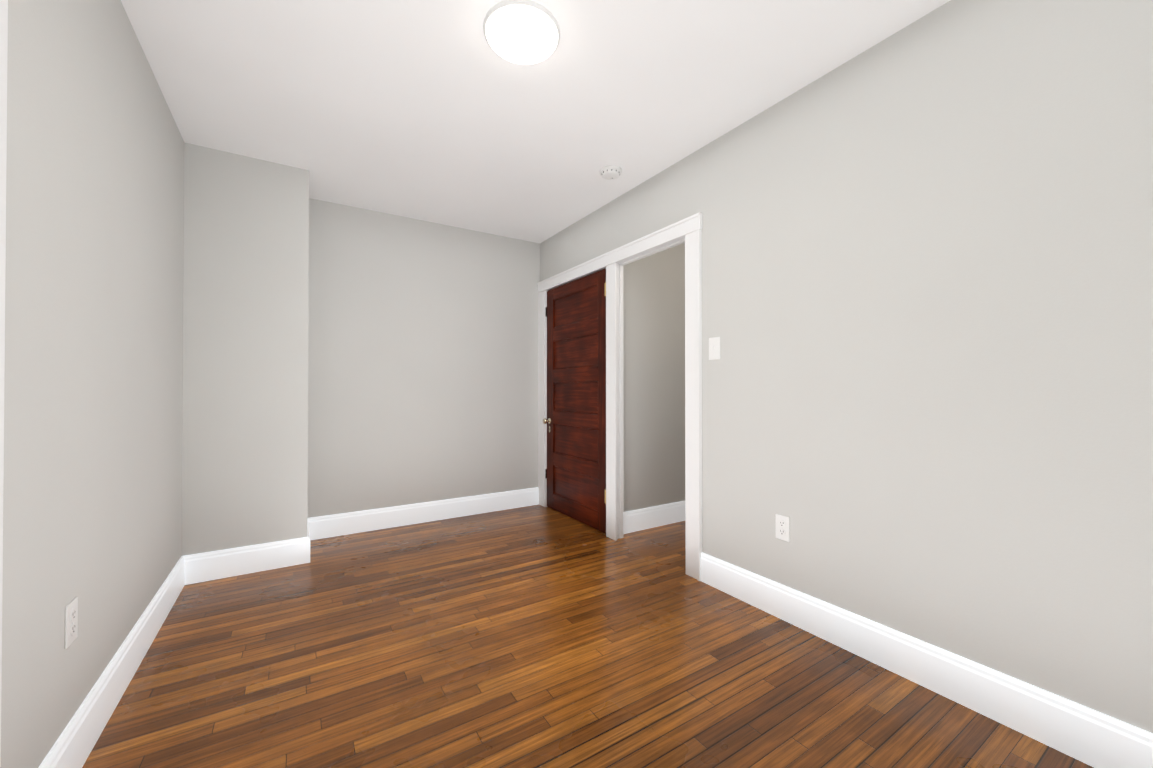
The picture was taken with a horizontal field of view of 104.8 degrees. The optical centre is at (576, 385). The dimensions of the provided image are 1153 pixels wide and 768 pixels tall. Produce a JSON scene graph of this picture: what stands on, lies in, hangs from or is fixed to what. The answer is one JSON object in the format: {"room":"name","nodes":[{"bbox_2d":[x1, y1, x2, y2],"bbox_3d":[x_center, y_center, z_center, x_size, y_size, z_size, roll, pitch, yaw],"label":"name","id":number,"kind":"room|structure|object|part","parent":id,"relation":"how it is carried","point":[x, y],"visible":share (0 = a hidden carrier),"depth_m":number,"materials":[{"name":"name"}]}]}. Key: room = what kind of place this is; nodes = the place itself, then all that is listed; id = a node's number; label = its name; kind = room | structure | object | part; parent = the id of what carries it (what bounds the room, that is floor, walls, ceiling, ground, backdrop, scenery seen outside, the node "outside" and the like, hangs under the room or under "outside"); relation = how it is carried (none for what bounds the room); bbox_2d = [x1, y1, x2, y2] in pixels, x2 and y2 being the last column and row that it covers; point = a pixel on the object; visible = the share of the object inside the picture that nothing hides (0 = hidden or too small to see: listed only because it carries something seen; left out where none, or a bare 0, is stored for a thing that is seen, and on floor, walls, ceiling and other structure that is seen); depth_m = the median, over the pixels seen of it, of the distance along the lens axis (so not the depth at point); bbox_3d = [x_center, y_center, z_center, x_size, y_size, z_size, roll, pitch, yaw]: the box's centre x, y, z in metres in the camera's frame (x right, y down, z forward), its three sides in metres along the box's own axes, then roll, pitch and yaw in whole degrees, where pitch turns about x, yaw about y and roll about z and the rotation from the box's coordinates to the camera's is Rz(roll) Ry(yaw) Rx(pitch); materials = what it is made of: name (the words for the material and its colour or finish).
{"room":"empty bedroom","nodes":[
{"label":"empty bedroom","id":0,"kind":"room"},
{"bbox_2d":[1,0,183,767],"bbox_3d":[-1.368,-0.142,1.023,0.120,2.560,4.800,0,0,-32],"label":"wall","id":1,"kind":"structure","parent":0,"point":[93,425],"depth_m":1.36,"materials":[{"name":"paint"}]},
{"bbox_2d":[0,0,7,767],"bbox_3d":[-0.964,0.049,0.519,0.024,2.170,1.040,0,0,-32],"label":"door frame","id":2,"kind":"structure","parent":1,"relation":"attached to","point":[3,68],"depth_m":0.95,"materials":[{"name":"white paint"}]},
{"bbox_2d":[65,597,77,648],"bbox_3d":[-1.465,0.688,1.289,0.008,0.120,0.074,0,0,-32],"label":"outlet","id":3,"kind":"object","parent":1,"relation":"attached to","point":[71,621],"visible":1,"depth_m":1.28,"materials":[{"name":"white plastic"}]},
{"bbox_2d":[39,555,186,767],"bbox_3d":[-1.756,1.061,1.752,0.016,0.165,1.918,0,0,-32],"label":"baseboard","id":4,"kind":"structure","parent":1,"relation":"attached to","point":[73,747],"depth_m":1.55,"materials":[{"name":"white paint"}]},
{"bbox_2d":[182,142,308,555],"bbox_3d":[-2.146,-0.128,2.939,0.620,2.560,0.490,0,0,-32],"label":"wall","id":5,"kind":"structure","parent":0,"point":[245,364],"depth_m":2.72,"materials":[{"name":"paint"}]},
{"bbox_2d":[187,535,314,584],"bbox_3d":[-1.991,1.068,2.729,0.606,0.165,0.016,0,0,-32],"label":"baseboard","id":6,"kind":"structure","parent":5,"relation":"attached to","point":[213,565],"depth_m":2.71,"materials":[{"name":"white paint"}]},
{"bbox_2d":[307,518,314,534],"bbox_3d":[-1.872,1.070,3.092,0.016,0.165,0.450,0,0,-32],"label":"baseboard","id":7,"kind":"structure","parent":5,"relation":"attached to","point":[310,530],"depth_m":3.31,"materials":[{"name":"white paint"}]},
{"bbox_2d":[308,198,539,517],"bbox_3d":[-0.941,-0.120,4.064,4.100,2.560,0.120,0,0,-32],"label":"wall","id":8,"kind":"structure","parent":0,"point":[422,361],"depth_m":3.73,"materials":[{"name":"paint"}]},
{"bbox_2d":[311,487,538,539],"bbox_3d":[-1.192,1.076,3.816,1.940,0.165,0.016,0,0,-32],"label":"baseboard","id":9,"kind":"structure","parent":8,"relation":"attached to","point":[327,526],"depth_m":3.72,"materials":[{"name":"white paint"}]},
{"bbox_2d":[121,0,949,242],"bbox_3d":[0.278,-1.465,2.059,4.300,0.100,4.990,0,0,-32],"label":"ceiling","id":10,"kind":"structure","parent":0,"point":[440,112],"depth_m":2.11,"materials":[{"name":"white paint"}]},
{"bbox_2d":[483,0,559,63],"bbox_3d":[-0.218,-1.384,1.776,0.306,0.066,0.306,0,0,-32],"label":"flush-mount ceiling light","id":11,"kind":"object","parent":10,"relation":"attached to","point":[522,31],"visible":1,"depth_m":1.72,"materials":[{"name":"white glass"}]},
{"bbox_2d":[600,165,621,179],"bbox_3d":[0.225,-1.389,2.914,0.148,0.038,0.148,0,0,-32],"label":"smoke detector","id":12,"kind":"object","parent":10,"relation":"attached to","point":[611,172],"visible":1,"depth_m":2.88,"materials":[{"name":"white plastic"}]},
{"bbox_2d":[82,504,1093,767],"bbox_3d":[0.278,1.195,2.039,4.300,0.100,4.990,0,0,-32],"label":"floor","id":13,"kind":"structure","parent":0,"point":[534,636],"depth_m":1.75,"materials":[{"name":"brown wood"}]},
{"bbox_2d":[623,243,684,511],"bbox_3d":[0.815,-0.122,3.788,1.230,2.560,0.050,0,0,-32],"label":"wall","id":14,"kind":"structure","parent":0,"point":[654,364],"depth_m":3.65,"materials":[{"name":"paint"}]},
{"bbox_2d":[624,501,684,533],"bbox_3d":[0.820,1.075,3.743,1.200,0.165,0.016,0,0,-32],"label":"baseboard","id":15,"kind":"structure","parent":14,"relation":"attached to","point":[649,517],"depth_m":3.60,"materials":[{"name":"white paint"}]},
{"bbox_2d":[540,0,1152,732],"bbox_3d":[0.891,-0.132,2.456,0.070,2.560,4.560,0,0,-32],"label":"wall","id":16,"kind":"structure","parent":0,"point":[928,320],"depth_m":1.63,"materials":[{"name":"paint"}]},
{"bbox_2d":[543,269,605,533],"bbox_3d":[-0.037,0.122,3.818,0.105,2.056,0.995,0,0,-32],"label":"panel door","id":17,"kind":"structure","parent":16,"relation":"in","point":[575,470],"depth_m":3.79,"materials":[{"name":"brown wood"}]},
{"bbox_3d":[-0.282,0.374,4.169,0.070,0.133,0.056,0,0,-32],"label":"knob","id":18,"kind":"part","parent":17,"relation":"part of","materials":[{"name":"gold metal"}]},
{"bbox_2d":[537,212,702,580],"bbox_3d":[0.211,0.072,3.499,0.103,2.167,2.067,0,0,-32],"label":"door frame","id":19,"kind":"structure","parent":16,"relation":"attached to","point":[689,229],"depth_m":3.30,"materials":[{"name":"white paint"}]},
{"bbox_2d":[709,337,719,359],"bbox_3d":[0.786,-0.211,2.540,0.016,0.128,0.080,0,0,-32],"label":"toggle light switch","id":20,"kind":"object","parent":16,"relation":"attached to","point":[714,348],"visible":1,"depth_m":2.54,"materials":[{"name":"white plastic"}]},
{"bbox_2d":[775,514,789,541],"bbox_3d":[1.013,0.701,2.184,0.008,0.120,0.074,0,0,-32],"label":"outlet","id":21,"kind":"object","parent":16,"relation":"attached to","point":[782,524],"visible":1,"depth_m":2.18,"materials":[{"name":"white plastic"}]},
{"bbox_2d":[701,552,1152,767],"bbox_3d":[1.398,1.059,1.568,0.016,0.165,2.473,0,0,-32],"label":"baseboard","id":22,"kind":"structure","parent":16,"relation":"attached to","point":[1087,735],"depth_m":1.60,"materials":[{"name":"white paint"}]}
]}

